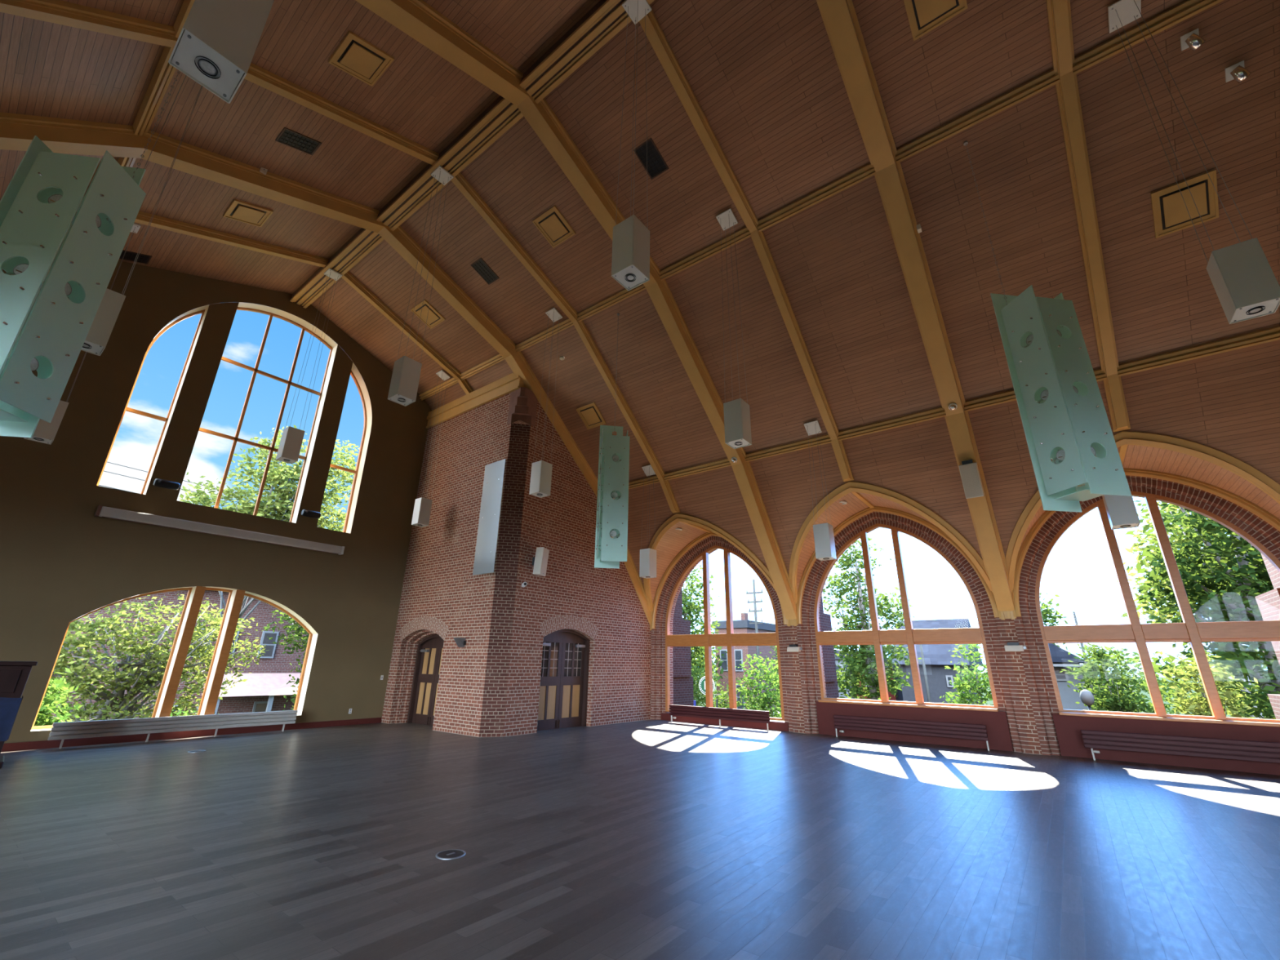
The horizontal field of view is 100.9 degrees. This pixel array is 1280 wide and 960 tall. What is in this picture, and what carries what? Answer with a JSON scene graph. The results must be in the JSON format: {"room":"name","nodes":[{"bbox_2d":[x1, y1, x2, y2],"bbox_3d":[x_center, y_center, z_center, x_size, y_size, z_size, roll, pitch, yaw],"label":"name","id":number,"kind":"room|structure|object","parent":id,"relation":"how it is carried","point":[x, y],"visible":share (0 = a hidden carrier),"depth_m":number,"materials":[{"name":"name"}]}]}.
{"room":"community hall","nodes":[
{"label":"community hall","id":0,"kind":"room"},
{"bbox_2d":[0,260,431,743],"bbox_3d":[-9.708,1.047,12.702,0.400,13.094,22.000,-13,-24,35],"label":"wall","id":1,"kind":"structure","parent":0,"point":[60,563],"depth_m":12.25,"materials":[{"name":"beige paint"}]},
{"bbox_2d":[153,478,180,489],"bbox_3d":[-10.359,0.099,11.564,0.245,0.180,0.420,-13,-24,35],"label":"loudspeaker","id":2,"kind":"object","parent":1,"relation":"attached to","point":[166,484],"visible":1,"depth_m":11.50,"materials":[{"name":"black plastic"}]},
{"bbox_2d":[31,586,312,729],"bbox_3d":[-9.730,3.825,11.749,0.395,2.820,4.480,-13,-24,35],"label":"window","id":3,"kind":"structure","parent":1,"relation":"in","point":[175,666],"depth_m":11.66,"materials":[{"name":"orange wood"}]},
{"bbox_2d":[0,717,381,751],"bbox_3d":[-11.402,4.541,8.864,0.030,0.130,14.480,-13,-24,35],"label":"baseboard","id":4,"kind":"structure","parent":1,"relation":"attached to","point":[163,735],"depth_m":10.95,"materials":[{"name":"red paint"}]},
{"bbox_2d":[93,505,344,555],"bbox_3d":[-9.474,1.266,12.433,0.170,0.220,4.810,-13,-24,35],"label":"projection screen","id":5,"kind":"object","parent":1,"relation":"attached to","point":[102,511],"visible":1,"depth_m":11.99,"materials":[{"name":"white metal"}]},
{"bbox_2d":[96,306,366,532],"bbox_3d":[-9.774,-1.791,13.802,0.080,5.615,5.090,-13,-24,35],"label":"window","id":6,"kind":"structure","parent":1,"relation":"in","point":[235,438],"depth_m":13.73,"materials":[{"name":"orange wood"}]},
{"bbox_2d":[381,392,651,737],"bbox_3d":[-3.268,2.658,16.656,4.630,9.020,6.010,-13,-24,35],"label":"wall","id":7,"kind":"structure","parent":0,"point":[488,686],"depth_m":14.40,"materials":[{"name":"red brick"}]},
{"bbox_2d":[399,616,449,640],"bbox_3d":[-5.826,3.999,14.239,2.398,0.630,0.035,-13,-24,35],"label":"trim","id":8,"kind":"structure","parent":7,"relation":"attached to","point":[433,624],"depth_m":14.23,"materials":[{"name":"brick"}]},
{"bbox_2d":[406,635,444,725],"bbox_3d":[-5.448,5.288,14.335,2.350,2.470,0.460,-13,-24,35],"label":"door","id":9,"kind":"structure","parent":7,"relation":"in","point":[421,710],"depth_m":14.42,"materials":[{"name":"brown wood"}]},
{"bbox_2d":[426,373,524,428],"bbox_3d":[-5.075,-2.350,15.923,4.510,0.570,0.210,-13,-24,35],"label":"trim","id":10,"kind":"structure","parent":7,"relation":"attached to","point":[503,386],"depth_m":15.68,"materials":[{"name":"paint"}]},
{"bbox_2d":[472,458,506,575],"bbox_3d":[-3.871,0.934,13.668,0.845,2.980,0.090,-13,-24,35],"label":"wall light","id":11,"kind":"object","parent":7,"relation":"attached to","point":[486,551],"visible":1,"depth_m":13.61,"materials":[{"name":"grey metal"}]},
{"bbox_2d":[506,386,537,426],"bbox_3d":[-3.244,-1.965,14.624,0.512,1.020,0.552,-13,-24,35],"label":"trim","id":12,"kind":"structure","parent":7,"relation":"attached to","point":[522,406],"depth_m":14.46,"materials":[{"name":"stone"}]},
{"bbox_2d":[531,546,549,576],"bbox_3d":[-2.555,2.069,13.399,0.357,0.693,0.356,-4,-20,13],"label":"loudspeaker","id":13,"kind":"object","parent":7,"relation":"attached to","point":[540,562],"visible":1,"depth_m":13.29,"materials":[{"name":"white plastic"}]},
{"bbox_2d":[540,547,549,575],"bbox_3d":[-2.408,2.067,13.362,0.008,0.650,0.330,0,-19,14],"label":"grille","id":14,"kind":"object","parent":13,"relation":"attached to","point":[545,553],"depth_m":13.36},
{"bbox_2d":[537,629,590,730],"bbox_3d":[-2.183,5.125,14.008,0.460,2.650,2.500,-13,-24,35],"label":"door","id":15,"kind":"structure","parent":7,"relation":"in","point":[564,677],"depth_m":13.99,"materials":[{"name":"brown wood"}]},
{"bbox_2d":[539,614,599,639],"bbox_3d":[-1.859,3.937,14.170,0.035,0.610,2.254,-13,-24,35],"label":"trim","id":16,"kind":"structure","parent":7,"relation":"attached to","point":[552,624],"depth_m":14.13,"materials":[{"name":"brick"}]},
{"bbox_2d":[0,0,1279,586],"bbox_3d":[-0.033,-3.216,6.673,24.135,8.654,21.153,-13,-24,35],"label":"ceiling","id":17,"kind":"structure","parent":0,"point":[765,76],"depth_m":9.18,"materials":[{"name":"brown wood"}]},
{"bbox_2d":[23,223,140,444],"bbox_3d":[-10.372,-2.941,9.920,0.328,4.743,0.328,-13,-24,35],"label":"pendant light","id":18,"kind":"object","parent":17,"relation":"hanging from","point":[45,432],"visible":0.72,"depth_m":9.22,"materials":[{"name":"white paint"}]},
{"bbox_2d":[0,71,180,437],"bbox_3d":[-5.624,-3.380,5.496,0.623,6.139,0.623,4,-19,-10],"label":"glass chandelier","id":19,"kind":"object","parent":17,"relation":"hanging from","point":[67,221],"visible":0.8,"depth_m":4.93,"materials":[{"name":"teal glass"}]},
{"bbox_2d":[119,249,151,264],"bbox_3d":[-11.224,-4.936,11.670,0.400,0.221,0.569,-13,-24,35],"label":"ceiling vent","id":20,"kind":"object","parent":17,"relation":"in","point":[129,255],"visible":0.69,"depth_m":11.72,"materials":[{"name":"black metal"}]},
{"bbox_2d":[80,75,202,355],"bbox_3d":[-6.521,-3.845,7.011,0.328,4.788,0.328,-13,-24,35],"label":"pendant light","id":21,"kind":"object","parent":17,"relation":"hanging from","point":[100,330],"visible":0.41,"depth_m":6.33,"materials":[{"name":"white paint"}]},
{"bbox_2d":[117,0,195,167],"bbox_3d":[-2.422,-7.067,4.404,23.840,0.248,0.216,-13,-24,35],"label":"beam","id":22,"kind":"structure","parent":17,"relation":"attached to","point":[164,72],"depth_m":7.90,"materials":[{"name":"paint"}]},
{"bbox_2d":[168,0,273,103],"bbox_3d":[-2.719,-4.821,4.126,0.328,4.661,0.328,-13,-24,35],"label":"pendant light","id":23,"kind":"object","parent":17,"relation":"hanging from","point":[215,46],"visible":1,"depth_m":3.36,"materials":[{"name":"white paint"}]},
{"bbox_2d":[222,199,273,226],"bbox_3d":[-8.187,-5.568,11.045,0.680,0.266,0.651,-13,-24,35],"label":"ceiling hatch","id":24,"kind":"object","parent":17,"relation":"attached to","point":[240,211],"visible":1,"depth_m":11.01,"materials":[{"name":"paint"}]},
{"bbox_2d":[275,127,321,155],"bbox_3d":[-6.128,-6.073,9.489,0.400,0.221,0.569,-13,-24,35],"label":"ceiling vent","id":25,"kind":"object","parent":17,"relation":"in","point":[288,137],"visible":1,"depth_m":9.48,"materials":[{"name":"black metal"}]},
{"bbox_2d":[134,210,473,394],"bbox_3d":[-9.714,-2.487,9.846,0.230,8.296,14.967,-13,-24,35],"label":"rafter","id":26,"kind":"object","parent":17,"relation":"attached to","point":[144,218],"visible":0.55,"depth_m":12.66,"materials":[{"name":"paint"}]},
{"bbox_2d":[0,111,652,624],"bbox_3d":[-5.923,-2.059,10.731,0.410,8.422,21.327,-13,-24,35],"label":"roof beam","id":27,"kind":"structure","parent":17,"relation":"attached to","point":[17,131],"depth_m":10.19,"materials":[{"name":"paint"}]},
{"bbox_2d":[0,0,679,513],"bbox_3d":[-3.989,-3.898,9.814,0.230,5.496,16.839,-13,-24,35],"label":"rafter","id":28,"kind":"object","parent":17,"relation":"attached to","point":[56,11],"visible":0.79,"depth_m":9.00,"materials":[{"name":"paint"}]},
{"bbox_2d":[328,31,394,86],"bbox_3d":[-4.311,-6.497,8.178,0.680,0.266,0.651,-13,-24,35],"label":"ceiling hatch","id":29,"kind":"object","parent":17,"relation":"attached to","point":[354,55],"visible":1,"depth_m":8.14,"materials":[{"name":"paint"}]},
{"bbox_2d":[410,299,445,328],"bbox_3d":[-5.689,-4.441,14.186,0.680,0.266,0.651,-13,-24,35],"label":"ceiling hatch","id":30,"kind":"object","parent":17,"relation":"attached to","point":[433,315],"visible":1,"depth_m":14.16,"materials":[{"name":"paint"}]},
{"bbox_2d":[411,369,449,527],"bbox_3d":[-5.999,-0.999,15.260,0.328,4.738,0.328,-13,-24,35],"label":"pendant light","id":31,"kind":"object","parent":17,"relation":"hanging from","point":[422,508],"visible":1,"depth_m":14.54,"materials":[{"name":"white paint"}]},
{"bbox_2d":[289,0,654,308],"bbox_3d":[-0.009,-7.243,7.769,23.840,0.300,0.400,-13,-24,35],"label":"ridge beam","id":32,"kind":"structure","parent":17,"relation":"attached to","point":[606,18],"depth_m":9.79,"materials":[{"name":"brown wood"}]},
{"bbox_2d":[275,267,342,463],"bbox_3d":[-7.822,-2.832,12.584,0.328,5.076,0.328,-13,-24,35],"label":"pendant light","id":33,"kind":"object","parent":32,"relation":"hanging from","point":[291,439],"visible":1,"depth_m":11.81,"materials":[{"name":"white paint"}]},
{"bbox_2d":[387,165,453,406],"bbox_3d":[-4.015,-3.747,9.807,0.328,5.066,0.328,-13,-24,35],"label":"pendant light","id":34,"kind":"object","parent":32,"relation":"hanging from","point":[404,384],"visible":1,"depth_m":9.04,"materials":[{"name":"white paint"}]},
{"bbox_2d":[611,0,652,290],"bbox_3d":[-0.079,-4.717,7.053,0.328,4.936,0.328,-13,-24,35],"label":"pendant light","id":35,"kind":"object","parent":32,"relation":"hanging from","point":[630,261],"visible":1,"depth_m":6.29,"materials":[{"name":"white paint"}]},
{"bbox_2d":[470,257,499,284],"bbox_3d":[-3.711,-4.990,12.654,0.400,0.221,0.569,-13,-24,35],"label":"ceiling vent","id":36,"kind":"object","parent":17,"relation":"in","point":[480,266],"visible":1,"depth_m":12.65,"materials":[{"name":"black metal"}]},
{"bbox_2d":[528,307,562,497],"bbox_3d":[-2.176,-1.927,12.422,0.328,4.772,0.328,-13,-24,35],"label":"pendant light","id":37,"kind":"object","parent":17,"relation":"hanging from","point":[541,470],"visible":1,"depth_m":11.70,"materials":[{"name":"white paint"}]},
{"bbox_2d":[532,205,575,248],"bbox_3d":[-1.839,-5.408,11.313,0.680,0.266,0.651,-13,-24,35],"label":"ceiling hatch","id":38,"kind":"object","parent":17,"relation":"attached to","point":[551,224],"visible":1,"depth_m":11.28,"materials":[{"name":"paint"}]},
{"bbox_2d":[355,0,797,619],"bbox_3d":[-2.095,-2.974,7.937,0.410,8.422,21.327,-13,-24,35],"label":"roof beam","id":39,"kind":"structure","parent":17,"relation":"attached to","point":[416,19],"depth_m":10.09,"materials":[{"name":"paint"}]},
{"bbox_2d":[575,402,606,429],"bbox_3d":[-1.365,-1.779,14.747,0.680,0.462,0.545,-13,-24,35],"label":"ceiling hatch","id":40,"kind":"object","parent":17,"relation":"attached to","point":[590,415],"visible":1,"depth_m":14.72,"materials":[{"name":"paint"}]},
{"bbox_2d":[594,313,629,568],"bbox_3d":[-0.559,-1.119,11.644,0.623,6.038,0.623,4,-19,-10],"label":"glass chandelier","id":41,"kind":"object","parent":17,"relation":"hanging from","point":[612,499],"visible":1,"depth_m":10.94,"materials":[{"name":"teal glass"}]},
{"bbox_2d":[639,464,656,578],"bbox_3d":[0.232,1.097,14.489,0.328,3.122,0.328,-13,-24,35],"label":"pendant light","id":42,"kind":"object","parent":17,"relation":"hanging from","point":[647,565],"visible":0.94,"depth_m":14.03,"materials":[{"name":"white paint"}]},
{"bbox_2d":[633,137,668,179],"bbox_3d":[0.209,-5.935,9.783,0.400,0.221,0.569,-13,-24,35],"label":"ceiling vent","id":43,"kind":"object","parent":17,"relation":"in","point":[656,165],"visible":0.96,"depth_m":9.78,"materials":[{"name":"black metal"}]},
{"bbox_2d":[650,521,706,603],"bbox_3d":[1.670,2.473,15.482,4.501,2.351,1.790,-13,-24,35],"label":"ceiling","id":44,"kind":"structure","parent":17,"relation":"attached to","point":[673,540],"depth_m":16.51,"materials":[{"name":"brown wood"}]},
{"bbox_2d":[715,208,751,448],"bbox_3d":[1.666,-2.871,9.548,0.328,4.814,0.328,-13,-24,35],"label":"pendant light","id":45,"kind":"object","parent":17,"relation":"hanging from","point":[737,425],"visible":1,"depth_m":8.81,"materials":[{"name":"white paint"}]},
{"bbox_2d":[639,9,853,481],"bbox_3d":[-0.161,-4.814,7.020,0.230,5.496,16.839,-13,-24,35],"label":"rafter","id":46,"kind":"object","parent":17,"relation":"attached to","point":[649,23],"visible":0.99,"depth_m":10.08,"materials":[{"name":"paint"}]},
{"bbox_2d":[804,420,836,560],"bbox_3d":[3.973,0.183,11.726,0.328,3.157,0.328,-13,-24,35],"label":"pendant light","id":47,"kind":"object","parent":17,"relation":"hanging from","point":[824,536],"visible":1,"depth_m":11.26,"materials":[{"name":"white paint"}]},
{"bbox_2d":[418,0,1223,399],"bbox_3d":[2.368,-4.958,10.279,23.840,0.248,0.216,-13,-24,35],"label":"beam","id":48,"kind":"structure","parent":17,"relation":"attached to","point":[1188,8],"depth_m":8.65,"materials":[{"name":"paint"}]},
{"bbox_2d":[796,492,935,590],"bbox_3d":[5.498,1.557,12.688,4.501,2.351,1.790,-13,-24,35],"label":"ceiling","id":49,"kind":"structure","parent":17,"relation":"attached to","point":[839,513],"depth_m":13.44,"materials":[{"name":"brown wood"}]},
{"bbox_2d":[816,0,1014,611],"bbox_3d":[1.734,-3.890,5.144,0.410,8.422,21.327,-13,-24,35],"label":"roof beam","id":50,"kind":"structure","parent":17,"relation":"attached to","point":[839,17],"depth_m":9.35,"materials":[{"name":"paint"}]},
{"bbox_2d":[958,459,984,498],"bbox_3d":[6.649,-0.021,10.613,0.310,0.769,0.432,-13,-24,35],"label":"pendant light","id":51,"kind":"object","parent":50,"relation":"attached to","point":[969,470],"visible":1,"depth_m":10.51,"materials":[{"name":"white plastic"}]},
{"bbox_2d":[903,0,967,40],"bbox_3d":[4.049,-6.633,7.273,0.680,0.266,0.651,-13,-24,35],"label":"ceiling hatch","id":52,"kind":"object","parent":17,"relation":"attached to","point":[927,12],"visible":1,"depth_m":7.38,"materials":[{"name":"paint"}]},
{"bbox_2d":[628,325,1279,488],"bbox_3d":[6.428,-1.452,10.720,19.240,0.254,0.215,-13,-24,35],"label":"beam","id":53,"kind":"structure","parent":17,"relation":"attached to","point":[1273,334],"depth_m":10.46,"materials":[{"name":"paint"}]},
{"bbox_2d":[963,141,1131,512],"bbox_3d":[5.357,-2.566,7.285,0.623,6.072,0.623,4,-19,-10],"label":"glass chandelier","id":54,"kind":"object","parent":17,"relation":"hanging from","point":[1049,362],"visible":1,"depth_m":6.60,"materials":[{"name":"teal glass"}]},
{"bbox_2d":[1046,0,1130,432],"bbox_3d":[3.668,-5.729,4.227,0.230,5.496,16.839,-13,-24,35],"label":"rafter","id":55,"kind":"object","parent":17,"relation":"attached to","point":[1059,11],"visible":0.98,"depth_m":8.16,"materials":[{"name":"paint"}]},
{"bbox_2d":[1094,454,1140,529],"bbox_3d":[7.798,-0.722,8.972,0.328,3.102,0.328,-13,-24,35],"label":"pendant light","id":56,"kind":"object","parent":17,"relation":"hanging from","point":[1121,510],"visible":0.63,"depth_m":8.43,"materials":[{"name":"white paint"}]},
{"bbox_2d":[1018,444,1279,550],"bbox_3d":[9.327,0.642,9.895,4.501,2.351,1.790,-13,-24,35],"label":"soffit","id":57,"kind":"structure","parent":17,"relation":"attached to","point":[1140,457],"depth_m":9.70,"materials":[{"name":"brown wood"}]},
{"bbox_2d":[1151,169,1218,238],"bbox_3d":[8.071,-4.071,7.834,0.680,0.462,0.545,-13,-24,35],"label":"ceiling vent","id":58,"kind":"object","parent":17,"relation":"attached to","point":[1173,213],"visible":1,"depth_m":7.81,"materials":[{"name":"paint"}]},
{"bbox_2d":[1180,28,1205,51],"bbox_3d":[7.254,-5.753,6.926,0.202,0.260,0.192,-13,-24,35],"label":"spotlight","id":59,"kind":"object","parent":17,"relation":"attached to","point":[1192,40],"visible":1,"depth_m":6.91,"materials":[{"name":"white paint"}]},
{"bbox_2d":[1107,0,1279,324],"bbox_3d":[6.344,-3.979,6.197,0.328,4.756,0.328,-13,-24,35],"label":"pendant light","id":60,"kind":"object","parent":17,"relation":"hanging from","point":[1246,286],"visible":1,"depth_m":5.49,"materials":[{"name":"white paint"}]},
{"bbox_2d":[1225,60,1251,83],"bbox_3d":[7.844,-5.331,6.923,0.202,0.260,0.192,-13,-24,35],"label":"spotlight","id":61,"kind":"object","parent":17,"relation":"attached to","point":[1237,72],"visible":1,"depth_m":6.91,"materials":[{"name":"white paint"}]},
{"bbox_2d":[0,719,1279,959],"bbox_3d":[-0.319,3.317,4.230,24.240,0.300,21.800,-13,-24,35],"label":"floor","id":62,"kind":"structure","parent":0,"point":[650,839],"depth_m":4.83,"materials":[{"name":"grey wood"}]},
{"bbox_2d":[0,661,37,768],"bbox_3d":[-10.099,3.502,7.907,0.760,1.500,1.140,-16,-25,39],"label":"cabinet","id":63,"kind":"object","parent":62,"relation":"on","point":[14,675],"visible":1,"depth_m":8.07,"materials":[{"name":"brown wood"}]},
{"bbox_2d":[47,710,297,749],"bbox_3d":[-9.399,5.147,11.005,0.100,0.444,4.040,-13,-24,35],"label":"radiator","id":64,"kind":"object","parent":62,"relation":"on","point":[100,728],"visible":1,"depth_m":10.70,"materials":[{"name":"grey metal"}]},
{"bbox_2d":[435,848,465,859],"bbox_3d":[-1.654,3.270,4.619,0.250,0.009,0.250,-13,-24,35],"label":"floor outlet","id":65,"kind":"object","parent":62,"relation":"on","point":[451,854],"visible":1,"depth_m":4.61,"materials":[{"name":"grey metal"}]},
{"bbox_2d":[669,704,769,731],"bbox_3d":[2.122,6.535,14.572,3.120,0.474,0.100,-13,-24,35],"label":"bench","id":66,"kind":"object","parent":62,"relation":"on","point":[734,714],"visible":1,"depth_m":14.47,"materials":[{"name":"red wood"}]},
{"bbox_2d":[833,715,989,751],"bbox_3d":[5.974,5.651,11.882,3.160,0.484,0.100,-13,-24,35],"label":"radiator","id":67,"kind":"object","parent":62,"relation":"on","point":[938,729],"visible":1,"depth_m":11.77,"materials":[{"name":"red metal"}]},
{"bbox_2d":[1080,729,1279,763],"bbox_3d":[9.908,4.696,9.016,3.650,0.514,0.100,-13,-24,35],"label":"radiator","id":68,"kind":"object","parent":62,"relation":"on","point":[1233,749],"visible":1,"depth_m":9.27,"materials":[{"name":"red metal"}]},
{"bbox_2d":[650,475,1279,755],"bbox_3d":[8.665,3.736,12.075,19.888,8.100,2.320,-13,-24,35],"label":"wall","id":69,"kind":"structure","parent":0,"point":[1023,683],"depth_m":11.65,"materials":[{"name":"red brick"}]},
{"bbox_2d":[643,512,792,630],"bbox_3d":[1.626,2.656,15.362,4.900,3.122,1.963,-13,-24,35],"label":"trim","id":70,"kind":"structure","parent":69,"relation":"attached to","point":[711,529],"depth_m":15.40,"materials":[{"name":"paint"}]},
{"bbox_2d":[665,545,784,720],"bbox_3d":[2.346,4.369,15.787,3.800,4.890,0.186,-13,-24,35],"label":"window","id":71,"kind":"structure","parent":69,"relation":"in","point":[730,639],"depth_m":15.72,"materials":[{"name":"orange wood"}]},
{"bbox_2d":[661,712,789,731],"bbox_3d":[2.379,6.854,15.018,4.040,0.210,0.470,-13,-24,35],"label":"wall panel","id":72,"kind":"object","parent":69,"relation":"attached to","point":[774,724],"visible":0.57,"depth_m":14.60,"materials":[{"name":"red paint"}]},
{"bbox_2d":[788,481,1008,626],"bbox_3d":[5.455,1.741,12.568,4.900,3.122,1.963,-13,-24,35],"label":"trim","id":73,"kind":"structure","parent":69,"relation":"attached to","point":[942,527],"depth_m":12.48,"materials":[{"name":"paint"}]},
{"bbox_2d":[813,523,999,711],"bbox_3d":[6.120,3.187,13.006,3.800,4.380,0.376,-13,-24,35],"label":"window","id":74,"kind":"structure","parent":69,"relation":"in","point":[910,637],"depth_m":12.82,"materials":[{"name":"orange wood"}]},
{"bbox_2d":[815,701,1013,751],"bbox_3d":[6.211,5.675,12.316,4.040,0.770,0.470,-13,-24,35],"label":"wall panel","id":75,"kind":"object","parent":69,"relation":"attached to","point":[996,723],"visible":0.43,"depth_m":11.94,"materials":[{"name":"red paint"}]},
{"bbox_2d":[1005,431,1279,619],"bbox_3d":[9.283,0.826,9.775,4.900,3.122,1.963,-13,-24,35],"label":"trim","id":76,"kind":"structure","parent":69,"relation":"attached to","point":[1015,557],"depth_m":9.70,"materials":[{"name":"paint"}]},
{"bbox_2d":[1035,490,1279,727],"bbox_3d":[9.948,2.272,10.213,3.800,4.380,0.376,-13,-24,35],"label":"window","id":77,"kind":"structure","parent":69,"relation":"in","point":[1192,632],"depth_m":10.09,"materials":[{"name":"orange wood"}]},
{"bbox_2d":[1052,714,1279,775],"bbox_3d":[10.040,4.759,9.522,4.040,0.770,0.470,-13,-24,35],"label":"wall panel","id":78,"kind":"object","parent":69,"relation":"attached to","point":[1068,728],"visible":0.44,"depth_m":9.61,"materials":[{"name":"red paint"}]},
{"label":"outside","id":79,"kind":"structure","parent":0,"visible":0},
{"bbox_3d":[15.846,10.294,18.344,400.000,0.020,6.500,-13,-24,35],"label":"street","id":80,"kind":"object","parent":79,"visible":0},
{"bbox_2d":[682,564,721,697],"bbox_3d":[2.145,8.792,27.989,4.907,8.821,5.850,13,-23,-32],"label":"maple tree","id":81,"kind":"object","parent":80,"relation":"on","point":[689,608],"visible":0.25,"depth_m":27.35,"materials":[{"name":"green plant"}]},
{"bbox_2d":[746,579,763,708],"bbox_3d":[6.402,9.473,28.684,1.000,8.100,0.198,-13,-24,35],"label":"utility pole","id":82,"kind":"object","parent":80,"relation":"on","point":[754,593],"visible":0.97,"depth_m":29.34,"materials":[{"name":"wood"}]},
{"bbox_2d":[822,537,921,700],"bbox_3d":[9.286,6.630,21.898,3.456,9.103,3.999,17,-25,-38],"label":"street tree","id":83,"kind":"object","parent":80,"relation":"on","point":[863,661],"visible":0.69,"depth_m":21.74,"materials":[{"name":"green plant"}]},
{"bbox_2d":[1120,497,1279,719],"bbox_3d":[19.111,3.791,15.410,7.791,10.482,5.859,-13,-24,35],"label":"tree","id":84,"kind":"object","parent":80,"relation":"on","point":[1251,579],"visible":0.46,"depth_m":16.09,"materials":[{"name":"green plant"}]},
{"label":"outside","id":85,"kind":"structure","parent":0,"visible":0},
{"bbox_2d":[695,669,1265,717],"bbox_3d":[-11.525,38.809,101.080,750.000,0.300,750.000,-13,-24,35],"label":"ground","id":86,"kind":"structure","parent":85,"point":[989,702],"depth_m":78.05,"materials":[{"name":"green plant"}]},
{"bbox_2d":[33,667,96,726],"bbox_3d":[-12.859,5.897,11.773,1.687,3.242,2.826,-5,-20,17],"label":"shrub","id":87,"kind":"object","parent":86,"relation":"on","point":[47,704],"visible":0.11,"depth_m":11.72,"materials":[{"name":"green plant"}]},
{"bbox_2d":[43,593,269,724],"bbox_3d":[-14.283,5.776,14.650,2.968,5.326,6.513,-10,-22,29],"label":"apple tree","id":88,"kind":"object","parent":86,"relation":"on","point":[145,682],"visible":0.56,"depth_m":14.65,"materials":[{"name":"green plant"}]},
{"bbox_2d":[35,586,308,722],"bbox_3d":[-18.410,6.766,23.438,7.700,9.100,10.100,-13,-24,35],"label":"brick house","id":89,"kind":"structure","parent":86,"relation":"on","point":[264,689],"depth_m":21.57,"materials":[{"name":"brick"}]},
{"bbox_2d":[179,424,359,626],"bbox_3d":[-14.014,3.709,19.660,3.209,12.518,6.633,-9,-21,25],"label":"young tree","id":90,"kind":"object","parent":86,"relation":"on","point":[281,476],"visible":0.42,"depth_m":20.20,"materials":[{"name":"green plant"}]},
{"bbox_2d":[261,609,312,711],"bbox_3d":[-11.214,6.810,17.945,2.227,5.613,3.817,-13,-24,35],"label":"leafy tree","id":91,"kind":"object","parent":86,"relation":"on","point":[294,627],"visible":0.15,"depth_m":17.68,"materials":[{"name":"green plant"}]},
{"bbox_2d":[691,653,764,711],"bbox_3d":[3.039,9.829,23.416,5.031,4.166,3.188,-7,-21,21],"label":"shrub","id":92,"kind":"object","parent":86,"relation":"on","point":[697,695],"visible":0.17,"depth_m":23.40,"materials":[{"name":"green plant"}]},
{"bbox_2d":[711,613,781,711],"bbox_3d":[8.651,13.637,38.749,2.740,6.900,8.240,-13,-24,35],"label":"brick building","id":93,"kind":"structure","parent":86,"relation":"on","point":[743,626],"depth_m":36.03,"materials":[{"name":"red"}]},
{"bbox_2d":[734,652,782,720],"bbox_3d":[4.961,8.461,19.241,2.971,4.046,3.204,-13,-24,35],"label":"shrub","id":94,"kind":"object","parent":86,"relation":"on","point":[766,700],"visible":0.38,"depth_m":19.51,"materials":[{"name":"green plant"}]},
{"bbox_2d":[849,658,903,701],"bbox_3d":[14.863,12.792,31.642,2.340,4.000,5.740,-13,-24,35],"label":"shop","id":95,"kind":"structure","parent":86,"relation":"on","point":[900,698],"depth_m":29.60,"materials":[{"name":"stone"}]},
{"bbox_2d":[892,618,983,704],"bbox_3d":[16.389,10.739,28.791,3.600,6.050,5.600,-13,-24,35],"label":"house","id":96,"kind":"structure","parent":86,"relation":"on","point":[936,656],"depth_m":27.17,"materials":[{"name":"grey"}]},
{"bbox_2d":[939,644,993,705],"bbox_3d":[10.525,7.138,16.473,2.126,4.614,2.134,1,-19,1],"label":"shrub","id":97,"kind":"object","parent":86,"relation":"on","point":[962,686],"visible":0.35,"depth_m":16.68,"materials":[{"name":"green plant"}]},
{"bbox_2d":[1040,592,1068,651],"bbox_3d":[22.010,10.110,29.219,3.673,7.679,3.356,-4,-20,12],"label":"tree","id":98,"kind":"object","parent":86,"relation":"on","point":[1045,612],"visible":0.15,"depth_m":29.14,"materials":[{"name":"green plant"}]},
{"bbox_2d":[1048,643,1088,710],"bbox_3d":[19.008,9.832,24.168,2.850,4.800,5.800,-13,-24,35],"label":"house","id":99,"kind":"structure","parent":86,"relation":"on","point":[1060,656],"depth_m":22.21,"materials":[{"name":"grey"}]},
{"bbox_2d":[1059,643,1155,713],"bbox_3d":[13.329,6.731,14.722,2.345,4.311,2.509,-13,-24,35],"label":"shrub","id":100,"kind":"object","parent":86,"relation":"on","point":[1113,702],"visible":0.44,"depth_m":14.95,"materials":[{"name":"green plant"}]},
{"bbox_2d":[1082,643,1195,714],"bbox_3d":[28.090,12.351,31.237,6.934,5.153,5.393,-12,-23,32],"label":"tree","id":101,"kind":"object","parent":86,"relation":"on","point":[1135,660],"visible":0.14,"depth_m":30.62,"materials":[{"name":"green plant"}]},
{"bbox_2d":[1116,501,1263,718],"bbox_3d":[23.769,5.441,20.548,7.505,10.858,5.734,-7,-21,22],"label":"tree","id":102,"kind":"object","parent":86,"relation":"on","point":[1151,612],"visible":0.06,"depth_m":22.34,"materials":[{"name":"green plant"}]},
{"bbox_2d":[1155,650,1258,717],"bbox_3d":[14.070,6.307,12.908,1.951,4.102,2.231,-4,-20,13],"label":"shrub","id":103,"kind":"object","parent":86,"relation":"on","point":[1192,705],"visible":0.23,"depth_m":13.10,"materials":[{"name":"green plant"}]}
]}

